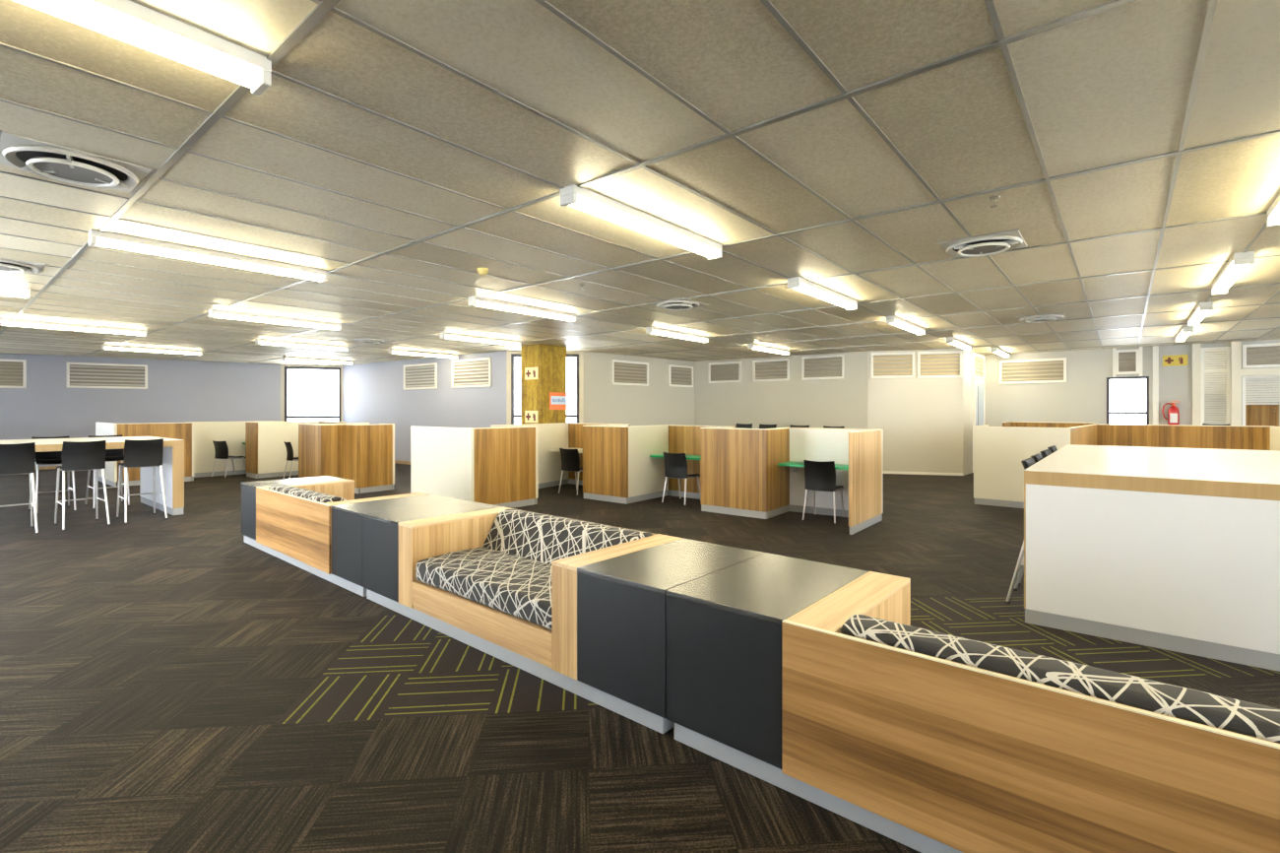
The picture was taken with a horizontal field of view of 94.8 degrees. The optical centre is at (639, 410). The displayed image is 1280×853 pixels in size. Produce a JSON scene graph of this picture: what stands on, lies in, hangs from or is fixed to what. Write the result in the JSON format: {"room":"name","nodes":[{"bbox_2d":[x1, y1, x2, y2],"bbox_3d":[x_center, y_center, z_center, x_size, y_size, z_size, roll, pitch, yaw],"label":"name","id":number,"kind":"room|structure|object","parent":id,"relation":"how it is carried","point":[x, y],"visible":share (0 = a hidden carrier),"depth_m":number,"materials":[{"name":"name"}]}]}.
{"room":"open-plan office","nodes":[
{"label":"open-plan office","id":0,"kind":"room"},
{"bbox_2d":[0,353,280,466],"bbox_3d":[-15.334,0.035,15.043,10.513,2.930,0.160,0,0,-36],"label":"wall","id":1,"kind":"structure","parent":0,"point":[177,391],"depth_m":16.11,"materials":[{"name":"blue paint"}]},
{"bbox_2d":[0,358,26,387],"bbox_3d":[-15.895,-0.925,14.519,1.077,0.710,0.040,0,0,-36],"label":"air vent","id":2,"kind":"object","parent":1,"relation":"in","point":[13,372],"visible":1,"depth_m":14.70,"materials":[{"name":"metal"}]},
{"bbox_2d":[66,362,147,388],"bbox_3d":[-14.201,-0.930,15.729,1.616,0.660,0.040,0,0,-36],"label":"air vent","id":3,"kind":"object","parent":1,"relation":"in","point":[79,374],"visible":1,"depth_m":15.71,"materials":[{"name":"white metal"}]},
{"bbox_2d":[280,364,342,421],"bbox_3d":[-10.205,0.035,18.366,1.734,2.930,0.160,0,0,-17],"label":"window frame","id":4,"kind":"structure","parent":0,"point":[282,365],"depth_m":18.06,"materials":[{"name":"white paint"}]},
{"bbox_2d":[284,366,341,421],"bbox_3d":[-10.175,-0.430,18.349,1.580,1.860,0.070,0,0,-17],"label":"window","id":5,"kind":"structure","parent":4,"relation":"in","point":[311,394],"depth_m":18.34,"materials":[{"name":"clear glass"}]},
{"bbox_2d":[342,350,506,460],"bbox_3d":[-6.227,0.035,16.376,7.613,2.930,0.160,0,0,36],"label":"wall","id":6,"kind":"structure","parent":0,"point":[373,393],"depth_m":16.24,"materials":[{"name":"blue paint"}]},
{"bbox_2d":[403,362,437,389],"bbox_3d":[-6.021,-0.935,16.102,1.510,0.690,0.041,0,0,36],"label":"air vent","id":7,"kind":"object","parent":6,"relation":"in","point":[420,375],"visible":1,"depth_m":16.09,"materials":[{"name":"white metal"}]},
{"bbox_2d":[451,357,491,387],"bbox_3d":[-4.257,-0.945,14.820,1.510,0.710,0.039,0,0,36],"label":"air vent","id":8,"kind":"object","parent":6,"relation":"in","point":[473,372],"visible":1,"depth_m":14.80,"materials":[{"name":"white metal"}]},
{"bbox_2d":[520,343,566,424],"bbox_3d":[-2.134,0.035,13.073,0.670,2.930,0.740,0,0,39],"label":"wall column","id":9,"kind":"structure","parent":0,"point":[549,360],"depth_m":12.80,"materials":[{"name":"yellow wood"}]},
{"bbox_2d":[524,367,537,379],"bbox_3d":[-2.353,-0.810,12.767,0.420,0.260,0.011,0,0,39],"label":"fire sign","id":10,"kind":"object","parent":9,"relation":"attached to","point":[530,372],"visible":1,"depth_m":12.77,"materials":[{"name":"beige plastic"}]},
{"bbox_2d":[524,410,537,422],"bbox_3d":[-2.353,0.130,12.767,0.420,0.260,0.011,0,0,39],"label":"fire sign","id":11,"kind":"object","parent":9,"relation":"attached to","point":[530,416],"visible":1,"depth_m":12.77,"materials":[{"name":"beige plastic"}]},
{"bbox_2d":[549,391,566,409],"bbox_3d":[-1.800,-0.210,12.942,0.013,0.380,0.500,0,0,39],"label":"poster","id":12,"kind":"object","parent":9,"relation":"attached to","point":[557,401],"visible":1,"depth_m":12.93,"materials":[{"name":"orange paper"}]},
{"bbox_2d":[506,350,583,424],"bbox_3d":[-2.275,0.035,14.174,1.844,2.930,0.160,0,0,-1],"label":"window frame","id":13,"kind":"structure","parent":0,"point":[508,352],"depth_m":14.10,"materials":[{"name":"white paint"}]},
{"bbox_2d":[511,353,578,424],"bbox_3d":[-2.271,-0.430,14.149,1.630,1.860,0.071,0,0,-1],"label":"window","id":14,"kind":"structure","parent":13,"relation":"in","point":[572,359],"depth_m":14.13,"materials":[{"name":"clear glass"}]},
{"bbox_2d":[583,350,694,426],"bbox_3d":[0.059,0.035,15.681,0.160,2.930,4.215,0,0,44],"label":"wall","id":15,"kind":"structure","parent":0,"point":[658,403],"depth_m":15.38,"materials":[{"name":"white paint"}]},
{"bbox_2d":[611,359,648,385],"bbox_3d":[-0.239,-0.970,15.229,0.040,0.620,1.330,0,0,44],"label":"air vent","id":16,"kind":"object","parent":15,"relation":"in","point":[623,372],"visible":1,"depth_m":15.21,"materials":[{"name":"metal"}]},
{"bbox_2d":[668,364,693,386],"bbox_3d":[1.171,-0.980,16.682,0.040,0.600,1.040,0,0,44],"label":"air vent","id":17,"kind":"object","parent":15,"relation":"in","point":[678,375],"visible":1,"depth_m":16.67,"materials":[{"name":"metal"}]},
{"bbox_2d":[0,0,1279,365],"bbox_3d":[-2.034,-1.490,8.341,32.030,0.120,24.610,0,0,39],"label":"ceiling","id":18,"kind":"structure","parent":0,"point":[1113,86],"depth_m":3.47,"materials":[{"name":"tile"}]},
{"bbox_2d":[0,285,30,299],"bbox_3d":[-7.747,-1.374,6.245,0.132,0.112,1.780,0,0,39],"label":"ceiling light","id":19,"kind":"object","parent":18,"relation":"attached to","point":[10,290],"visible":1,"depth_m":6.82,"materials":[{"name":"white plastic"}]},
{"bbox_2d":[0,257,44,273],"bbox_3d":[-6.207,-1.401,5.678,0.576,0.058,0.600,0,0,39],"label":"ceiling vent","id":20,"kind":"object","parent":18,"relation":"in","point":[6,265],"visible":1,"depth_m":5.73,"materials":[{"name":"white metal"}]},
{"bbox_2d":[0,317,147,336],"bbox_3d":[-9.322,-1.374,9.763,0.132,0.112,1.780,0,0,39],"label":"ceiling light","id":21,"kind":"object","parent":18,"relation":"attached to","point":[10,321],"visible":1,"depth_m":9.66,"materials":[{"name":"white plastic"}]},
{"bbox_2d":[0,130,152,192],"bbox_3d":[-3.292,-1.401,3.428,0.576,0.058,0.600,0,0,39],"label":"ceiling vent","id":22,"kind":"object","parent":18,"relation":"in","point":[40,158],"visible":1,"depth_m":3.35,"materials":[{"name":"metal"}]},
{"bbox_2d":[13,0,271,96],"bbox_3d":[-2.111,-1.374,1.746,0.132,0.112,1.780,0,0,39],"label":"ceiling light","id":23,"kind":"object","parent":18,"relation":"attached to","point":[127,21],"visible":1,"depth_m":2.15,"materials":[{"name":"white plastic"}]},
{"bbox_2d":[101,343,202,355],"bbox_3d":[-11.019,-1.374,13.369,0.132,0.112,1.780,0,0,39],"label":"ceiling light","id":24,"kind":"object","parent":18,"relation":"attached to","point":[103,347],"visible":1,"depth_m":13.27,"materials":[{"name":"white plastic"}]},
{"bbox_2d":[88,229,327,282],"bbox_3d":[-3.802,-1.374,5.360,0.132,0.112,1.780,0,0,39],"label":"ceiling light","id":25,"kind":"object","parent":18,"relation":"attached to","point":[96,237],"visible":1,"depth_m":5.20,"materials":[{"name":"white plastic"}]},
{"bbox_2d":[208,309,341,330],"bbox_3d":[-5.494,-1.374,8.988,0.132,0.112,1.780,0,0,39],"label":"ceiling light","id":26,"kind":"object","parent":18,"relation":"attached to","point":[228,314],"visible":1,"depth_m":8.88,"materials":[{"name":"white plastic"}]},
{"bbox_2d":[255,338,348,351],"bbox_3d":[-7.049,-1.374,12.374,0.132,0.112,1.780,0,0,39],"label":"ceiling light","id":27,"kind":"object","parent":18,"relation":"attached to","point":[257,341],"visible":1,"depth_m":12.27,"materials":[{"name":"white plastic"}]},
{"bbox_2d":[282,355,353,364],"bbox_3d":[-8.766,-1.374,16.113,0.132,0.112,1.780,0,0,39],"label":"ceiling light","id":28,"kind":"object","parent":18,"relation":"attached to","point":[299,358],"visible":1,"depth_m":16.03,"materials":[{"name":"white plastic"}]},
{"bbox_2d":[348,336,390,343],"bbox_3d":[-5.465,-1.401,11.876,0.576,0.058,0.600,0,0,39],"label":"ceiling vent","id":29,"kind":"object","parent":18,"relation":"in","point":[359,340],"visible":1,"depth_m":11.79,"materials":[{"name":"white metal"}]},
{"bbox_2d":[388,348,458,358],"bbox_3d":[-5.213,-1.374,14.295,0.132,0.112,1.780,0,0,39],"label":"ceiling light","id":30,"kind":"object","parent":18,"relation":"attached to","point":[391,351],"visible":1,"depth_m":14.20,"materials":[{"name":"white plastic"}]},
{"bbox_2d":[440,331,520,346],"bbox_3d":[-3.047,-1.374,11.417,0.132,0.112,1.780,0,0,39],"label":"ceiling light","id":31,"kind":"object","parent":18,"relation":"attached to","point":[443,335],"visible":1,"depth_m":11.31,"materials":[{"name":"white plastic"}]},
{"bbox_2d":[476,267,488,275],"bbox_3d":[-1.585,-1.397,5.933,0.120,0.066,0.120,0,0,39],"label":"smoke detector","id":32,"kind":"object","parent":18,"relation":"attached to","point":[481,271],"visible":1,"depth_m":5.90,"materials":[{"name":"plastic"}]},
{"bbox_2d":[468,295,576,321],"bbox_3d":[-1.544,-1.374,8.048,0.132,0.112,1.780,0,0,39],"label":"ceiling light","id":33,"kind":"object","parent":18,"relation":"attached to","point":[473,300],"visible":1,"depth_m":7.92,"materials":[{"name":"white plastic"}]},
{"bbox_2d":[0,129,1067,318],"bbox_3d":[0.292,-1.427,6.087,13.655,0.006,4.198,0,0,-15],"label":"trim","id":34,"kind":"structure","parent":18,"relation":"attached to","point":[153,170],"depth_m":4.74,"materials":[{"name":"metal"}]},
{"bbox_2d":[0,0,1279,365],"bbox_3d":[-1.881,-1.426,8.370,31.629,0.012,22.786,0,0,39],"label":"ceiling grid","id":35,"kind":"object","parent":18,"relation":"attached to","point":[320,11],"depth_m":4.03,"materials":[{"name":"metal"}]},
{"bbox_2d":[0,0,1279,365],"bbox_3d":[-2.135,-1.428,8.423,31.378,0.008,24.410,0,0,39],"label":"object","id":36,"kind":"structure","parent":18,"relation":"attached to","point":[1211,7],"depth_m":4.07,"materials":[{"name":"metal"}]},
{"bbox_2d":[559,184,722,259],"bbox_3d":[0.097,-1.374,4.436,0.132,0.112,1.780,0,0,39],"label":"ceiling light","id":37,"kind":"object","parent":18,"relation":"attached to","point":[583,199],"visible":1,"depth_m":4.22,"materials":[{"name":"white plastic"}]},
{"bbox_2d":[645,326,708,342],"bbox_3d":[0.716,-1.374,10.721,0.132,0.112,1.780,0,0,39],"label":"ceiling light","id":38,"kind":"object","parent":18,"relation":"attached to","point":[649,330],"visible":1,"depth_m":10.60,"materials":[{"name":"white plastic"}]},
{"bbox_2d":[650,298,707,310],"bbox_3d":[0.506,-1.401,7.865,0.576,0.058,0.600,0,0,39],"label":"ceiling vent","id":39,"kind":"object","parent":18,"relation":"in","point":[672,304],"visible":1,"depth_m":7.78,"materials":[{"name":"white metal"}]},
{"bbox_2d":[747,343,789,355],"bbox_3d":[2.919,-1.374,13.246,0.132,0.112,1.780,0,0,39],"label":"ceiling light","id":40,"kind":"object","parent":18,"relation":"attached to","point":[749,346],"visible":1,"depth_m":13.12,"materials":[{"name":"white plastic"}]},
{"bbox_2d":[787,276,857,310],"bbox_3d":[2.210,-1.374,7.010,0.132,0.112,1.780,0,0,39],"label":"ceiling light","id":41,"kind":"object","parent":18,"relation":"attached to","point":[800,284],"visible":1,"depth_m":6.82,"materials":[{"name":"white plastic"}]},
{"bbox_2d":[885,315,925,334],"bbox_3d":[4.332,-1.374,9.563,0.132,0.112,1.780,0,0,39],"label":"ceiling light","id":42,"kind":"object","parent":18,"relation":"attached to","point":[894,320],"visible":1,"depth_m":9.36,"materials":[{"name":"white plastic"}]},
{"bbox_2d":[946,336,971,350],"bbox_3d":[6.599,-1.374,12.166,0.132,0.112,1.780,0,0,39],"label":"ceiling light","id":43,"kind":"object","parent":18,"relation":"attached to","point":[953,341],"visible":1,"depth_m":11.98,"materials":[{"name":"white plastic"}]},
{"bbox_2d":[938,230,1027,257],"bbox_3d":[2.949,-1.401,5.057,0.576,0.058,0.600,0,0,39],"label":"ceiling vent","id":44,"kind":"object","parent":18,"relation":"in","point":[990,244],"visible":1,"depth_m":4.98,"materials":[{"name":"white metal"}]},
{"bbox_2d":[990,346,1009,357],"bbox_3d":[8.535,-1.374,13.940,0.132,0.112,1.780,0,0,39],"label":"ceiling light","id":45,"kind":"object","parent":18,"relation":"attached to","point":[995,350],"visible":1,"depth_m":13.68,"materials":[{"name":"white plastic"}]},
{"bbox_2d":[1017,313,1066,322],"bbox_3d":[6.136,-1.401,9.001,0.576,0.058,0.600,0,0,39],"label":"ceiling vent","id":46,"kind":"object","parent":18,"relation":"in","point":[1046,317],"visible":1,"depth_m":8.90,"materials":[{"name":"white metal"}]},
{"bbox_2d":[1175,325,1193,341],"bbox_3d":[9.781,-1.374,10.588,0.132,0.112,1.780,0,0,39],"label":"ceiling light","id":47,"kind":"object","parent":18,"relation":"attached to","point":[1184,331],"visible":0.96,"depth_m":10.34,"materials":[{"name":"white plastic"}]},
{"bbox_2d":[1187,301,1213,325],"bbox_3d":[8.004,-1.374,8.424,0.132,0.112,1.780,0,0,39],"label":"ceiling light","id":48,"kind":"object","parent":18,"relation":"attached to","point":[1202,308],"visible":1,"depth_m":8.18,"materials":[{"name":"white plastic"}]},
{"bbox_2d":[1211,251,1254,295],"bbox_3d":[6.005,-1.374,5.990,0.132,0.112,1.780,0,0,39],"label":"ceiling light","id":49,"kind":"object","parent":18,"relation":"attached to","point":[1240,261],"visible":1,"depth_m":5.74,"materials":[{"name":"white plastic"}]},
{"bbox_2d":[1266,193,1279,226],"bbox_3d":[3.990,-1.374,3.504,0.132,0.112,1.780,0,0,39],"label":"ceiling light","id":50,"kind":"object","parent":18,"relation":"attached to","point":[1273,213],"visible":1,"depth_m":4.11,"materials":[{"name":"white plastic"}]},
{"bbox_2d":[0,462,1279,852],"bbox_3d":[-2.034,1.560,8.341,32.030,0.120,24.610,0,0,39],"label":"floor","id":51,"kind":"structure","parent":0,"point":[176,683],"depth_m":3.06,"materials":[{"name":"carpet"}]},
{"bbox_2d":[0,442,38,533],"bbox_3d":[-7.726,0.944,7.220,0.636,1.112,0.462,0,0,41],"label":"bar stool","id":52,"kind":"object","parent":51,"relation":"on","point":[20,458],"visible":1,"depth_m":7.18,"materials":[{"name":"black plastic"}]},
{"bbox_2d":[27,435,76,513],"bbox_3d":[-8.819,0.944,8.844,0.636,1.112,0.462,0,0,38],"label":"bar stool","id":53,"kind":"object","parent":51,"relation":"on","point":[45,457],"visible":0.6,"depth_m":8.82,"materials":[{"name":"black plastic"}]},
{"bbox_2d":[54,440,110,530],"bbox_3d":[-7.332,0.944,7.731,0.636,1.112,0.462,0,0,37],"label":"bar stool","id":54,"kind":"object","parent":51,"relation":"on","point":[86,455],"visible":1,"depth_m":7.65,"materials":[{"name":"black plastic"}]},
{"bbox_2d":[0,436,184,514],"bbox_3d":[-8.674,0.960,7.574,1.980,1.081,4.106,0,0,39],"label":"table","id":55,"kind":"object","parent":51,"relation":"on","point":[172,465],"visible":0.8,"depth_m":8.51,"materials":[{"name":"brown wood"}]},
{"bbox_2d":[84,434,129,509],"bbox_3d":[-8.424,0.944,9.324,0.636,1.112,0.462,0,0,39],"label":"bar stool","id":56,"kind":"object","parent":51,"relation":"on","point":[110,454],"visible":0.54,"depth_m":9.31,"materials":[{"name":"black plastic"}]},
{"bbox_2d":[116,438,167,523],"bbox_3d":[-6.946,0.944,8.201,0.636,1.112,0.462,0,0,39],"label":"bar stool","id":57,"kind":"object","parent":51,"relation":"on","point":[137,453],"visible":1,"depth_m":8.11,"materials":[{"name":"black plastic"}]},
{"bbox_2d":[95,420,346,486],"bbox_3d":[-9.268,0.875,13.138,4.900,1.250,2.188,0,0,-25],"label":"study carrel","id":58,"kind":"object","parent":51,"relation":"on","point":[263,447],"visible":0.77,"depth_m":13.26,"materials":[{"name":"beige laminate"}]},
{"bbox_2d":[210,440,245,478],"bbox_3d":[-9.335,1.084,13.391,0.462,0.832,0.552,0,0,21],"label":"chair","id":59,"kind":"object","parent":51,"relation":"on","point":[221,447],"visible":0.98,"depth_m":13.18,"materials":[{"name":"black plastic"}]},
{"bbox_2d":[283,441,298,478],"bbox_3d":[-7.494,1.084,12.939,0.552,0.832,0.462,0,0,-45],"label":"chair","id":60,"kind":"object","parent":51,"relation":"on","point":[289,451],"visible":0.58,"depth_m":12.71,"materials":[{"name":"black plastic"}]},
{"bbox_2d":[298,422,394,493],"bbox_3d":[-5.548,0.875,11.396,1.645,1.250,1.380,0,0,39],"label":"study carrel","id":61,"kind":"object","parent":51,"relation":"on","point":[363,453],"visible":0.76,"depth_m":10.89,"materials":[{"name":"beige laminate"}]},
{"bbox_2d":[240,475,464,596],"bbox_3d":[-3.095,1.141,6.067,3.086,0.718,0.951,0,0,41],"label":"bench","id":62,"kind":"object","parent":51,"relation":"on","point":[312,524],"visible":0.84,"depth_m":5.49,"materials":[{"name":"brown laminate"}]},
{"bbox_2d":[268,483,346,503],"bbox_3d":[-3.264,0.964,5.872,1.496,0.363,0.326,0,0,41],"label":"cushion","id":63,"kind":"object","parent":62,"relation":"on","point":[299,490],"depth_m":5.67,"materials":[{"name":"black fabric"}]},
{"bbox_2d":[362,500,765,733],"bbox_3d":[-0.749,1.147,4.056,3.086,0.705,0.934,0,0,41],"label":"bench","id":64,"kind":"object","parent":51,"relation":"on","point":[579,607],"visible":0.92,"depth_m":3.51,"materials":[{"name":"grey laminate"}]},
{"bbox_2d":[416,546,551,629],"bbox_3d":[-0.852,1.135,3.936,1.496,0.159,0.585,0,0,41],"label":"seat cushion","id":65,"kind":"object","parent":64,"relation":"on","point":[514,582],"depth_m":3.83,"materials":[{"name":"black fabric"}]},
{"bbox_2d":[482,509,652,564],"bbox_3d":[-0.574,0.970,4.258,1.496,0.350,0.325,0,0,41],"label":"cushion","id":66,"kind":"object","parent":64,"relation":"on","point":[541,538],"depth_m":4.26,"materials":[{"name":"black fabric"}]},
{"bbox_2d":[557,448,582,496],"bbox_3d":[-1.152,1.084,10.695,0.462,0.832,0.552,0,0,33],"label":"chair","id":67,"kind":"object","parent":51,"relation":"on","point":[570,459],"visible":0.8,"depth_m":10.49,"materials":[{"name":"black plastic"}]},
{"bbox_2d":[410,422,882,534],"bbox_3d":[-0.144,0.875,8.846,6.395,1.250,3.456,0,0,39],"label":"study carrel","id":68,"kind":"object","parent":51,"relation":"on","point":[756,473],"visible":0.92,"depth_m":8.80,"materials":[{"name":"beige laminate"}]},
{"bbox_2d":[661,451,700,506],"bbox_3d":[0.685,1.084,9.627,0.462,0.832,0.552,0,0,37],"label":"chair","id":69,"kind":"object","parent":51,"relation":"on","point":[675,464],"visible":0.94,"depth_m":9.45,"materials":[{"name":"black plastic"}]},
{"bbox_2d":[735,423,752,428],"bbox_3d":[2.282,0.897,13.417,0.462,1.206,0.636,0,0,39],"label":"bar stool","id":70,"kind":"object","parent":51,"relation":"on","point":[738,425],"visible":0.11,"depth_m":13.57,"materials":[{"name":"black plastic"}]},
{"bbox_2d":[759,423,776,428],"bbox_3d":[2.688,0.897,12.760,0.462,1.206,0.636,0,0,39],"label":"bar stool","id":71,"kind":"object","parent":51,"relation":"on","point":[760,425],"visible":0.09,"depth_m":12.92,"materials":[{"name":"black plastic"}]},
{"bbox_2d":[801,459,845,523],"bbox_3d":[2.534,1.084,8.109,0.462,0.832,0.552,0,0,33],"label":"chair","id":72,"kind":"object","parent":51,"relation":"on","point":[818,476],"visible":1,"depth_m":7.92,"materials":[{"name":"black plastic"}]},
{"bbox_2d":[665,552,1279,852],"bbox_3d":[1.586,1.141,2.031,3.086,0.718,0.951,0,0,41],"label":"bench","id":73,"kind":"object","parent":51,"relation":"on","point":[815,681],"visible":1,"depth_m":1.93,"materials":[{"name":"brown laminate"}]},
{"bbox_2d":[841,614,1279,743],"bbox_3d":[1.417,0.964,1.835,1.496,0.363,0.326,0,0,41],"label":"cushion","id":74,"kind":"object","parent":73,"relation":"on","point":[1250,719],"depth_m":1.75,"materials":[{"name":"black fabric"}]},
{"bbox_2d":[1005,457,1035,603],"bbox_3d":[3.234,0.944,4.565,0.636,1.112,0.462,0,0,39],"label":"bar stool","id":75,"kind":"object","parent":51,"relation":"on","point":[1029,462],"visible":0.23,"depth_m":4.57,"materials":[{"name":"black plastic"}]},
{"bbox_2d":[1018,452,1043,584],"bbox_3d":[3.640,0.944,5.059,0.636,1.112,0.462,0,0,39],"label":"bar stool","id":76,"kind":"object","parent":51,"relation":"on","point":[1038,457],"visible":0.09,"depth_m":5.07,"materials":[{"name":"black plastic"}]},
{"bbox_2d":[1002,421,1097,427],"bbox_3d":[8.801,0.875,12.665,1.614,1.250,0.900,0,0,39],"label":"study carrel","id":77,"kind":"object","parent":51,"relation":"on","point":[1005,423],"visible":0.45,"depth_m":13.02,"materials":[{"name":"brown wood"}]},
{"bbox_2d":[973,423,1279,508],"bbox_3d":[7.872,0.875,9.548,3.853,1.250,3.295,0,0,39],"label":"study carrel","id":78,"kind":"object","parent":51,"relation":"on","point":[998,451],"visible":0.56,"depth_m":9.41,"materials":[{"name":"beige laminate"}]},
{"bbox_2d":[1024,444,1279,671],"bbox_3d":[4.792,0.960,5.123,1.995,1.081,4.106,0,0,39],"label":"counter","id":79,"kind":"object","parent":51,"relation":"on","point":[1173,548],"visible":1,"depth_m":3.77,"materials":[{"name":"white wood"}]},
{"bbox_2d":[694,351,867,428],"bbox_3d":[3.575,0.035,15.704,4.902,2.930,0.160,0,0,38],"label":"wall","id":80,"kind":"structure","parent":0,"point":[843,402],"depth_m":15.39,"materials":[{"name":"white paint"}]},
{"bbox_2d":[708,361,741,383],"bbox_3d":[2.372,-1.075,16.504,1.020,0.570,0.039,0,0,38],"label":"air vent","id":81,"kind":"object","parent":80,"relation":"in","point":[730,371],"visible":1,"depth_m":16.49,"materials":[{"name":"white metal"}]},
{"bbox_2d":[752,358,789,381],"bbox_3d":[3.477,-1.075,15.652,1.050,0.570,0.040,0,0,38],"label":"air vent","id":82,"kind":"object","parent":80,"relation":"in","point":[764,369],"visible":1,"depth_m":15.65,"materials":[{"name":"metal"}]},
{"bbox_2d":[801,354,844,380],"bbox_3d":[4.593,-1.085,14.791,1.090,0.590,0.039,0,0,38],"label":"air vent","id":83,"kind":"object","parent":80,"relation":"in","point":[819,366],"visible":1,"depth_m":14.79,"materials":[{"name":"metal"}]},
{"bbox_2d":[867,348,962,472],"bbox_3d":[6.488,0.035,13.949,2.072,2.930,0.160,0,0,15],"label":"wall","id":84,"kind":"structure","parent":0,"point":[920,419],"depth_m":13.86,"materials":[{"name":"white paint"}]},
{"bbox_2d":[870,351,914,378],"bbox_3d":[5.997,-1.080,13.978,0.970,0.600,0.040,0,0,15],"label":"air vent","id":85,"kind":"object","parent":84,"relation":"in","point":[882,364],"visible":1,"depth_m":13.98,"materials":[{"name":"metal"}]},
{"bbox_2d":[882,470,962,475],"bbox_3d":[6.479,1.470,13.860,2.042,0.060,0.015,0,0,15],"label":"baseboard","id":86,"kind":"structure","parent":84,"relation":"attached to","point":[883,472],"depth_m":13.81,"materials":[{"name":"beige wood"}]},
{"bbox_2d":[917,350,962,378],"bbox_3d":[6.981,-1.075,13.711,0.950,0.610,0.039,0,0,15],"label":"air vent","id":87,"kind":"object","parent":84,"relation":"in","point":[930,364],"visible":1,"depth_m":13.71,"materials":[{"name":"metal"}]},
{"bbox_2d":[962,348,984,475],"bbox_3d":[8.097,0.035,14.415,0.160,2.930,2.052,0,0,42],"label":"wall","id":88,"kind":"structure","parent":0,"point":[967,354],"depth_m":13.88,"materials":[{"name":"white paint"}]},
{"bbox_2d":[972,379,984,472],"bbox_3d":[8.419,0.365,14.560,0.123,2.270,0.960,0,0,42],"label":"door","id":89,"kind":"structure","parent":88,"relation":"in","point":[978,384],"depth_m":14.45,"materials":[{"name":"white wood"}]},
{"bbox_2d":[971,353,985,379],"bbox_3d":[8.405,-1.090,14.606,0.039,0.580,1.150,0,0,42],"label":"air vent","id":90,"kind":"object","parent":88,"relation":"in","point":[978,361],"visible":1,"depth_m":14.62,"materials":[{"name":"metal"}]},
{"bbox_2d":[984,339,1279,426],"bbox_3d":[13.440,0.035,11.453,11.760,2.930,0.160,0,0,39],"label":"wall","id":91,"kind":"structure","parent":0,"point":[1082,398],"depth_m":13.86,"materials":[{"name":"grey paint"}]},
{"bbox_2d":[999,357,1066,383],"bbox_3d":[9.620,-0.970,14.459,1.380,0.580,0.039,0,0,39],"label":"air vent","id":92,"kind":"object","parent":91,"relation":"in","point":[1041,370],"visible":1,"depth_m":14.44,"materials":[{"name":"metal"}]},
{"bbox_2d":[1115,348,1139,374],"bbox_3d":[11.015,-1.105,13.313,0.410,0.550,0.039,0,0,39],"label":"air vent","id":93,"kind":"object","parent":91,"relation":"in","point":[1126,360],"visible":1,"depth_m":13.32,"materials":[{"name":"white metal"}]},
{"bbox_2d":[1112,346,1142,377],"bbox_3d":[11.023,-1.100,13.315,0.520,0.660,0.030,0,0,39],"label":"trim","id":94,"kind":"structure","parent":91,"relation":"attached to","point":[1140,348],"depth_m":13.43,"materials":[{"name":"white wood"}]},
{"bbox_2d":[1106,376,1149,424],"bbox_3d":[11.067,-0.135,13.369,0.740,1.270,0.070,0,0,39],"label":"window","id":95,"kind":"structure","parent":91,"relation":"in","point":[1127,398],"depth_m":13.36,"materials":[{"name":"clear glass"}]},
{"bbox_2d":[1152,345,1158,424],"bbox_3d":[11.387,0.035,13.002,0.100,2.930,0.050,0,0,39],"label":"trim","id":96,"kind":"structure","parent":91,"relation":"attached to","point":[1155,348],"depth_m":12.98,"materials":[{"name":"white wood"}]},
{"bbox_2d":[1161,400,1179,424],"bbox_3d":[11.531,0.076,12.790,0.289,0.568,0.196,0,0,39],"label":"fire extinguisher","id":97,"kind":"object","parent":91,"relation":"attached to","point":[1173,412],"visible":0.8,"depth_m":12.71,"materials":[{"name":"red paint"}]},
{"bbox_2d":[1162,354,1187,366],"bbox_3d":[11.646,-1.095,12.813,0.400,0.230,0.011,0,0,39],"label":"fire sign","id":98,"kind":"object","parent":91,"relation":"attached to","point":[1178,359],"visible":1,"depth_m":12.81,"materials":[{"name":"yellow plastic"}]},
{"bbox_2d":[1192,343,1200,425],"bbox_3d":[11.890,0.035,12.583,0.130,2.930,0.060,0,0,39],"label":"trim","id":99,"kind":"structure","parent":91,"relation":"attached to","point":[1195,347],"depth_m":12.56,"materials":[{"name":"white paint"}]},
{"bbox_2d":[1200,346,1230,425],"bbox_3d":[12.172,0.080,12.461,0.460,2.840,0.070,0,0,39],"label":"window","id":100,"kind":"structure","parent":91,"relation":"in","point":[1215,362],"depth_m":12.45,"materials":[{"name":"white glass"}]},
{"bbox_2d":[1230,341,1241,425],"bbox_3d":[12.354,0.035,12.202,0.150,2.930,0.060,0,0,39],"label":"trim","id":101,"kind":"structure","parent":91,"relation":"attached to","point":[1236,347],"depth_m":12.18,"materials":[{"name":"white paint"}]},
{"bbox_2d":[1241,367,1279,376],"bbox_3d":[13.077,-0.790,11.609,1.720,0.140,0.060,0,0,39],"label":"trim","id":102,"kind":"structure","parent":91,"relation":"attached to","point":[1247,371],"depth_m":11.96,"materials":[{"name":"white paint"}]},
{"bbox_2d":[1242,375,1279,426],"bbox_3d":[13.138,-0.110,11.668,1.700,1.220,0.070,0,0,39],"label":"window","id":103,"kind":"structure","parent":91,"relation":"in","point":[1260,393],"depth_m":12.02,"materials":[{"name":"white glass"}]},
{"bbox_2d":[1242,342,1279,368],"bbox_3d":[13.067,-1.120,11.629,1.640,0.480,0.039,0,0,39],"label":"air vent","id":104,"kind":"object","parent":91,"relation":"in","point":[1254,354],"visible":1,"depth_m":11.98,"materials":[{"name":"metal"}]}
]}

